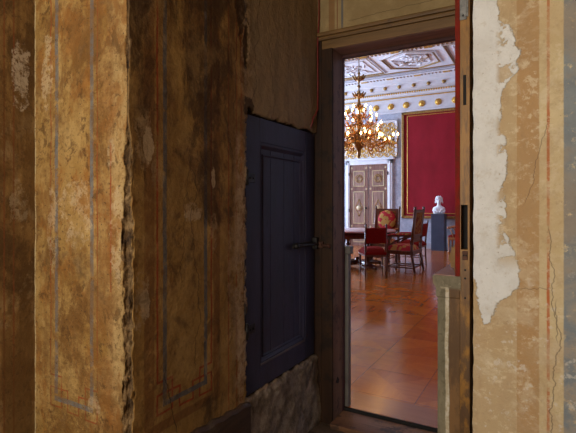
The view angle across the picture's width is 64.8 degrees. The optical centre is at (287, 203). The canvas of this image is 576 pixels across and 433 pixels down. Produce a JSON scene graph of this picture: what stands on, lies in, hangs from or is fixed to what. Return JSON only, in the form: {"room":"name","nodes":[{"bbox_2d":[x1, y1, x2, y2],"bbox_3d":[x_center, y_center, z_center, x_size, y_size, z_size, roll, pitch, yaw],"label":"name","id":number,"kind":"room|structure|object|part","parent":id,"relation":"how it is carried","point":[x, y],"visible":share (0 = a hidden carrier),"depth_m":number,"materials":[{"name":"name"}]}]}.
{"room":"historic interior","nodes":[
{"label":"historic interior","id":0,"kind":"room"},
{"bbox_2d":[0,0,34,432],"bbox_3d":[-1.632,-0.154,0.714,0.150,2.900,2.830,0,0,30],"label":"wall","id":1,"kind":"structure","parent":0,"point":[17,17],"depth_m":1.67,"materials":[{"name":"paint"}]},
{"bbox_2d":[34,0,320,432],"bbox_3d":[-0.388,-0.154,2.226,0.561,2.900,1.433,0,0,30],"label":"wall","id":2,"kind":"structure","parent":0,"point":[142,107],"depth_m":1.66,"materials":[{"name":"paint"}]},
{"bbox_2d":[190,402,250,432],"bbox_3d":[-0.340,1.076,1.782,0.042,0.441,0.662,0,0,30],"label":"baseboard","id":3,"kind":"structure","parent":2,"relation":"attached to","point":[237,420],"depth_m":1.94,"materials":[{"name":"brown wood"}]},
{"bbox_2d":[245,114,318,395],"bbox_3d":[-0.017,0.236,2.389,0.064,1.304,0.732,0,0,30],"label":"door","id":4,"kind":"structure","parent":2,"relation":"in","point":[281,241],"depth_m":2.37,"materials":[{"name":"blue paint"}]},
{"bbox_3d":[-0.035,0.241,2.405,0.012,1.100,0.494,0,0,30],"label":"panel","id":5,"kind":"part","parent":4,"relation":"part of","materials":[{"name":"blue paint"}]},
{"bbox_3d":[-0.030,0.835,2.403,0.028,0.107,0.476,0,0,30],"label":"rail","id":6,"kind":"part","parent":4,"relation":"part of","materials":[{"name":"blue paint"}]},
{"bbox_3d":[-0.030,-0.357,2.403,0.028,0.117,0.476,0,0,30],"label":"rail","id":7,"kind":"part","parent":4,"relation":"part of","materials":[{"name":"blue paint"}]},
{"bbox_3d":[-0.025,0.241,2.400,0.015,1.080,0.476,0,0,30],"label":"panel moulding","id":8,"kind":"part","parent":4,"relation":"part of","materials":[{"name":"blue paint"}]},
{"bbox_2d":[309,0,319,129],"bbox_3d":[0.159,-1.006,2.664,0.019,1.157,0.102,0,0,39],"label":"power cable","id":9,"kind":"object","parent":2,"relation":"attached to","point":[318,0],"visible":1,"depth_m":2.69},
{"bbox_2d":[308,422,344,432],"bbox_3d":[-0.061,1.346,0.534,3.060,0.100,4.369,0,0,30],"label":"floor","id":10,"kind":"structure","parent":0,"point":[322,427],"depth_m":2.61,"materials":[{"name":"brown wood"}]},
{"bbox_2d":[344,245,450,432],"bbox_3d":[0.753,1.356,8.688,12.100,0.200,10.628,0,0,30],"label":"floor","id":11,"kind":"structure","parent":0,"point":[394,318],"depth_m":4.15,"materials":[{"name":"brown wood"}]},
{"bbox_2d":[345,228,395,269],"bbox_3d":[1.400,0.885,9.119,1.500,0.742,1.500,0,0,30],"label":"dining table","id":12,"kind":"object","parent":11,"relation":"on","point":[350,233],"visible":0.38,"depth_m":8.81,"materials":[{"name":"brown wood"}]},
{"bbox_2d":[358,224,386,277],"bbox_3d":[1.491,0.796,7.915,0.448,0.921,0.543,0,0,1],"label":"dining chair","id":13,"kind":"object","parent":11,"relation":"on","point":[372,235],"visible":1,"depth_m":7.69,"materials":[{"name":"red fabric"}]},
{"bbox_3d":[1.296,1.056,8.162,0.048,0.400,0.046,0,0,1],"label":"leg","id":14,"kind":"part","parent":13,"relation":"part of","materials":[{"name":"brown wood"}]},
{"bbox_3d":[1.316,0.796,7.691,0.042,0.921,0.091,0,0,1],"label":"leg","id":15,"kind":"part","parent":13,"relation":"part of","materials":[{"name":"brown wood"}]},
{"bbox_3d":[1.491,0.803,7.940,0.448,0.115,0.493,0,0,1],"label":"seat","id":16,"kind":"part","parent":13,"relation":"part of","materials":[{"name":"red fabric"}]},
{"bbox_3d":[1.491,0.866,7.937,0.434,0.060,0.485,0,0,1],"label":"seat rail","id":17,"kind":"part","parent":13,"relation":"part of","materials":[{"name":"red fabric"}]},
{"bbox_3d":[1.488,0.538,7.687,0.336,0.265,0.070,0,0,1],"label":"backrest","id":18,"kind":"part","parent":13,"relation":"part of","materials":[{"name":"red fabric"}]},
{"bbox_3d":[1.690,1.056,8.158,0.048,0.400,0.046,0,0,1],"label":"leg","id":19,"kind":"part","parent":13,"relation":"part of","materials":[{"name":"brown wood"}]},
{"bbox_3d":[1.660,0.796,7.687,0.042,0.921,0.091,0,0,1],"label":"leg","id":20,"kind":"part","parent":13,"relation":"part of","materials":[{"name":"brown wood"}]},
{"bbox_2d":[373,206,400,262],"bbox_3d":[2.094,0.650,10.064,0.630,1.212,0.594,0,0,38],"label":"armchair","id":21,"kind":"object","parent":11,"relation":"on","point":[391,217],"visible":0.47,"depth_m":10.15,"materials":[{"name":"brown wood"}]},
{"bbox_3d":[2.012,0.650,10.425,0.060,1.212,0.122,0,0,38],"label":"leg","id":22,"kind":"part","parent":21,"relation":"part of","materials":[{"name":"brown wood"}]},
{"bbox_3d":[2.080,0.886,10.046,0.610,0.070,0.520,0,0,38],"label":"seat rail","id":23,"kind":"part","parent":21,"relation":"part of","materials":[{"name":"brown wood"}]},
{"bbox_2d":[378,210,395,228],"bbox_3d":[2.222,0.361,10.230,0.444,0.444,0.087,0,0,38],"label":"cushion","id":24,"kind":"object","parent":21,"relation":"on","point":[388,217],"depth_m":10.19,"materials":[{"name":"red fabric"}]},
{"bbox_3d":[2.242,0.356,10.256,0.420,0.400,0.062,0,0,38],"label":"panel","id":25,"kind":"part","parent":21,"relation":"part of","materials":[{"name":"fabric"}]},
{"bbox_3d":[2.240,0.401,10.252,0.570,0.590,0.094,0,0,38],"label":"frame","id":26,"kind":"part","parent":21,"relation":"part of","materials":[{"name":"brown wood"}]},
{"bbox_3d":[2.464,0.650,10.077,0.060,1.212,0.122,0,0,38],"label":"leg","id":27,"kind":"part","parent":21,"relation":"part of","materials":[{"name":"brown wood"}]},
{"bbox_2d":[387,206,424,273],"bbox_3d":[2.204,0.650,8.534,0.594,1.212,0.630,0,0,32],"label":"armchair","id":28,"kind":"object","parent":11,"relation":"on","point":[411,249],"visible":0.93,"depth_m":8.37,"materials":[{"name":"brown wood"}]},
{"bbox_3d":[2.124,1.076,8.905,0.068,0.360,0.068,0,0,32],"label":"leg","id":29,"kind":"part","parent":28,"relation":"part of","materials":[{"name":"brown wood"}]},
{"bbox_3d":[2.032,0.736,8.305,0.489,0.370,0.052,0,0,32],"label":"arm frame","id":30,"kind":"part","parent":28,"relation":"part of","materials":[{"name":"brown wood"}]},
{"bbox_3d":[2.167,0.803,8.556,0.500,0.105,0.566,0,0,32],"label":"seat","id":31,"kind":"part","parent":28,"relation":"part of","materials":[{"name":"red fabric"}]},
{"bbox_3d":[2.330,0.736,8.790,0.489,0.370,0.052,0,0,32],"label":"arm frame","id":32,"kind":"part","parent":28,"relation":"part of","materials":[{"name":"brown wood"}]},
{"bbox_3d":[2.184,0.886,8.546,0.520,0.070,0.610,0,0,32],"label":"seat rail","id":33,"kind":"part","parent":28,"relation":"part of","materials":[{"name":"brown wood"}]},
{"bbox_3d":[2.255,0.650,8.167,0.122,1.212,0.060,0,0,32],"label":"leg","id":34,"kind":"part","parent":28,"relation":"part of","materials":[{"name":"brown wood"}]},
{"bbox_3d":[2.410,0.356,8.406,0.062,0.400,0.420,0,0,32],"label":"panel","id":35,"kind":"part","parent":28,"relation":"part of","materials":[{"name":"fabric"}]},
{"bbox_3d":[2.406,0.401,8.409,0.094,0.590,0.570,0,0,32],"label":"frame","id":36,"kind":"part","parent":28,"relation":"part of","materials":[{"name":"brown wood"}]},
{"bbox_3d":[2.554,0.650,8.653,0.122,1.212,0.060,0,0,32],"label":"leg","id":37,"kind":"part","parent":28,"relation":"part of","materials":[{"name":"brown wood"}]},
{"bbox_2d":[398,220,428,263],"bbox_3d":[2.628,0.796,9.528,0.543,0.921,0.448,0,0,36],"label":"dining chair","id":38,"kind":"object","parent":11,"relation":"on","point":[425,226],"visible":0.49,"depth_m":9.45,"materials":[{"name":"brown wood"}]},
{"bbox_3d":[2.608,0.803,9.543,0.493,0.115,0.448,0,0,36],"label":"seat","id":39,"kind":"part","parent":38,"relation":"part of","materials":[{"name":"red fabric"}]},
{"bbox_3d":[2.813,0.538,9.395,0.071,0.265,0.336,0,0,36],"label":"backrest","id":40,"kind":"part","parent":38,"relation":"part of","materials":[{"name":"red fabric"}]},
{"bbox_3d":[2.912,0.796,9.536,0.091,0.921,0.042,0,0,36],"label":"leg","id":41,"kind":"part","parent":38,"relation":"part of","materials":[{"name":"brown wood"}]},
{"bbox_2d":[431,214,446,250],"bbox_3d":[4.090,0.761,12.306,0.360,0.990,0.356,0,0,30],"label":"pedestal","id":42,"kind":"object","parent":11,"relation":"on","point":[438,221],"visible":1,"depth_m":12.16,"materials":[{"name":"blue stone"}]},
{"bbox_2d":[432,196,445,213],"bbox_3d":[4.089,0.021,12.302,0.344,0.490,0.244,0,0,21],"label":"bust","id":43,"kind":"object","parent":42,"relation":"on","point":[438,209],"visible":1,"depth_m":12.24,"materials":[{"name":"white stone"}]},
{"bbox_2d":[447,225,454,252],"bbox_3d":[4.459,0.634,11.751,0.571,1.246,0.612,0,0,30],"label":"armchair","id":44,"kind":"object","parent":11,"relation":"on","point":[451,237],"visible":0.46,"depth_m":11.63,"materials":[{"name":"brown wood"}]},
{"bbox_3d":[4.286,0.700,11.564,0.457,0.322,0.072,0,0,23],"label":"arm","id":45,"kind":"part","parent":44,"relation":"part of","materials":[{"name":"fabric"}]},
{"bbox_2d":[345,90,454,249],"bbox_3d":[3.321,-1.124,13.209,12.100,4.760,0.230,0,0,30],"label":"wall","id":46,"kind":"structure","parent":0,"point":[405,223],"depth_m":13.15,"materials":[{"name":"white paint"}]},
{"bbox_2d":[345,157,394,245],"bbox_3d":[2.410,-0.054,13.570,1.560,2.620,0.140,0,0,30],"label":"door","id":47,"kind":"structure","parent":46,"relation":"in","point":[369,181],"depth_m":13.61,"materials":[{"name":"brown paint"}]},
{"bbox_3d":[2.148,0.106,13.730,0.370,0.980,0.015,0,0,30],"label":"panel moulding","id":48,"kind":"part","parent":47,"relation":"part of","materials":[{"name":"brown wood"}]},
{"bbox_3d":[2.148,-0.764,13.730,0.370,0.480,0.015,0,0,30],"label":"panel moulding","id":49,"kind":"part","parent":47,"relation":"part of","materials":[{"name":"brown wood"}]},
{"bbox_3d":[2.151,0.106,13.735,0.310,0.920,0.010,0,0,30],"label":"panel","id":50,"kind":"part","parent":47,"relation":"part of","materials":[{"name":"brown wood"}]},
{"bbox_3d":[2.151,-0.764,13.735,0.310,0.420,0.010,0,0,30],"label":"panel","id":51,"kind":"part","parent":47,"relation":"part of","materials":[{"name":"brown wood"}]},
{"bbox_3d":[2.665,0.106,13.437,0.370,0.980,0.015,0,0,30],"label":"panel moulding","id":52,"kind":"part","parent":47,"relation":"part of","materials":[{"name":"brown wood"}]},
{"bbox_3d":[2.665,-0.764,13.437,0.370,0.480,0.015,0,0,30],"label":"panel moulding","id":53,"kind":"part","parent":47,"relation":"part of","materials":[{"name":"brown wood"}]},
{"bbox_3d":[2.668,0.106,13.441,0.310,0.920,0.010,0,0,30],"label":"panel","id":54,"kind":"part","parent":47,"relation":"part of","materials":[{"name":"brown wood"}]},
{"bbox_3d":[2.668,-0.764,13.441,0.310,0.420,0.010,0,0,30],"label":"panel","id":55,"kind":"part","parent":47,"relation":"part of","materials":[{"name":"brown wood"}]},
{"bbox_2d":[345,120,397,158],"bbox_3d":[2.422,-1.907,13.573,1.737,1.074,0.080,0,0,30],"label":"relief","id":56,"kind":"object","parent":46,"relation":"attached to","point":[389,127],"visible":0.44,"depth_m":13.34,"materials":[{"name":"gold paint"}]},
{"bbox_2d":[345,71,454,117],"bbox_3d":[3.165,-3.069,12.935,12.100,0.870,0.460,0,0,30],"label":"trim","id":57,"kind":"structure","parent":46,"relation":"attached to","point":[439,82],"depth_m":12.85,"materials":[{"name":"white paint"}]},
{"bbox_3d":[3.165,-3.304,12.935,12.100,0.400,0.460,0,0,30],"label":"cornice moulding","id":58,"kind":"part","parent":57,"relation":"part of","materials":[{"name":"white paint"}]},
{"bbox_2d":[401,108,454,218],"bbox_3d":[4.912,-1.109,12.163,3.760,3.030,0.073,0,0,30],"label":"fabric panel","id":59,"kind":"object","parent":46,"relation":"attached to","point":[427,136],"visible":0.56,"depth_m":12.74,"materials":[{"name":"red fabric"}]},
{"bbox_2d":[345,42,454,85],"bbox_3d":[0.741,-3.579,8.667,12.100,0.150,10.676,0,0,30],"label":"ceiling","id":60,"kind":"structure","parent":0,"point":[439,50],"depth_m":11.32,"materials":[{"name":"paint"}]},
{"bbox_2d":[345,58,399,157],"bbox_3d":[1.468,-2.226,9.402,1.573,2.564,1.594,0,0,30],"label":"chandelier","id":61,"kind":"object","parent":60,"relation":"hanging from","point":[357,138],"visible":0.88,"depth_m":9.30,"materials":[{"name":"brown metal"}]},
{"bbox_3d":[1.468,-1.874,9.402,0.280,1.860,0.280,0,0,30],"label":"stem","id":62,"kind":"part","parent":61,"relation":"part of","materials":[{"name":"brown metal"}]},
{"bbox_3d":[1.468,-1.378,9.402,0.441,0.118,0.451,0,0,30],"label":"crown","id":63,"kind":"part","parent":61,"relation":"part of","materials":[{"name":"brown metal"}]},
{"bbox_3d":[1.469,-2.259,9.405,0.299,0.096,0.298,0,0,30],"label":"crown","id":64,"kind":"part","parent":61,"relation":"part of","materials":[{"name":"brown metal"}]},
{"bbox_3d":[1.469,-2.611,9.405,0.300,0.101,0.298,0,0,30],"label":"crown","id":65,"kind":"part","parent":61,"relation":"part of","materials":[{"name":"brown metal"}]},
{"bbox_2d":[345,41,454,85],"bbox_3d":[1.457,-3.492,9.944,10.155,0.052,6.289,0,0,30],"label":"trim","id":66,"kind":"structure","parent":60,"relation":"attached to","point":[413,57],"depth_m":11.37,"materials":[{"name":"white paint"}]},
{"bbox_3d":[1.528,-3.495,11.875,1.258,0.022,1.058,0,0,30],"label":"moulding","id":67,"kind":"part","parent":66,"relation":"part of","materials":[{"name":"white paint"}]},
{"bbox_3d":[1.528,-3.490,11.875,1.670,0.032,1.470,0,0,30],"label":"rectangle moulding","id":68,"kind":"part","parent":66,"relation":"part of","materials":[{"name":"white paint"}]},
{"bbox_3d":[2.093,-3.493,10.542,9.624,0.027,0.030,0,0,30],"label":"ceiling moulding","id":69,"kind":"part","parent":66,"relation":"part of","materials":[{"name":"white paint"}]},
{"bbox_3d":[2.948,-3.493,12.046,9.616,0.027,0.020,0,0,30],"label":"ceiling moulding","id":70,"kind":"part","parent":66,"relation":"part of","materials":[{"name":"white paint"}]},
{"bbox_3d":[3.081,-3.493,12.281,9.628,0.027,0.035,0,0,30],"label":"ceiling moulding","id":71,"kind":"part","parent":66,"relation":"part of","materials":[{"name":"grey paint"}]},
{"bbox_3d":[3.002,-3.493,12.142,9.640,0.027,0.050,0,0,30],"label":"ceiling moulding","id":72,"kind":"part","parent":66,"relation":"part of","materials":[{"name":"grey paint"}]},
{"bbox_3d":[2.989,-3.493,11.045,0.859,0.027,1.020,0,0,30],"label":"moulding","id":73,"kind":"part","parent":66,"relation":"part of","materials":[{"name":"white paint"}]},
{"bbox_3d":[2.989,-3.490,11.045,1.315,0.032,1.558,0,0,30],"label":"hexagon moulding","id":74,"kind":"part","parent":66,"relation":"part of","materials":[{"name":"white paint"}]},
{"bbox_3d":[4.458,-3.490,10.210,1.670,0.032,1.470,0,0,30],"label":"rectangle moulding","id":75,"kind":"part","parent":66,"relation":"part of","materials":[{"name":"white paint"}]},
{"bbox_2d":[472,0,575,432],"bbox_3d":[1.452,-0.154,1.552,1.435,2.900,0.779,0,0,30],"label":"wall","id":76,"kind":"structure","parent":0,"point":[524,51],"depth_m":1.49,"materials":[{"name":"paint"}]},
{"bbox_2d":[313,5,454,432],"bbox_3d":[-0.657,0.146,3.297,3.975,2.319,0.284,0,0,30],"label":"door frame","id":77,"kind":"structure","parent":76,"relation":"attached to","point":[434,26],"depth_m":2.68,"materials":[{"name":"brown wood"}]},
{"bbox_3d":[0.198,0.146,2.711,0.161,2.300,0.038,0,0,30],"label":"casing","id":78,"kind":"part","parent":77,"relation":"part of","materials":[{"name":"brown wood"}]},
{"bbox_3d":[0.600,-0.963,2.473,0.966,0.101,0.054,0,0,30],"label":"head casing","id":79,"kind":"part","parent":77,"relation":"part of","materials":[{"name":"brown wood"}]},
{"bbox_2d":[319,0,454,32],"bbox_3d":[-1.909,-1.104,4.003,12.100,4.800,0.176,0,0,30],"label":"wall panel","id":80,"kind":"object","parent":76,"relation":"in","point":[334,14],"depth_m":2.57,"materials":[{"name":"paint"}]},
{"bbox_2d":[433,0,473,432],"bbox_3d":[0.801,0.166,2.016,0.139,2.140,0.862,0,0,30],"label":"door","id":81,"kind":"structure","parent":76,"relation":"in","point":[454,285],"depth_m":1.64,"materials":[{"name":"brown wood"}]},
{"bbox_3d":[0.788,0.771,2.015,0.086,0.930,0.838,0,0,30],"label":"dado panel","id":82,"kind":"part","parent":81,"relation":"part of","materials":[{"name":"green paint"}]},
{"bbox_3d":[0.636,-0.732,1.635,0.029,0.145,0.037,0,0,30],"label":"lock plate","id":83,"kind":"part","parent":81,"relation":"part of","materials":[{"name":"metal"}]},
{"bbox_3d":[0.635,-0.408,1.629,0.011,0.108,0.008,0,0,30],"label":"slot plate","id":84,"kind":"part","parent":81,"relation":"part of","materials":[{"name":"black metal"}]},
{"bbox_3d":[0.632,0.184,1.621,0.018,0.032,0.008,0,0,30],"label":"striker plate","id":85,"kind":"part","parent":81,"relation":"part of","materials":[{"name":"metal"}]}
]}

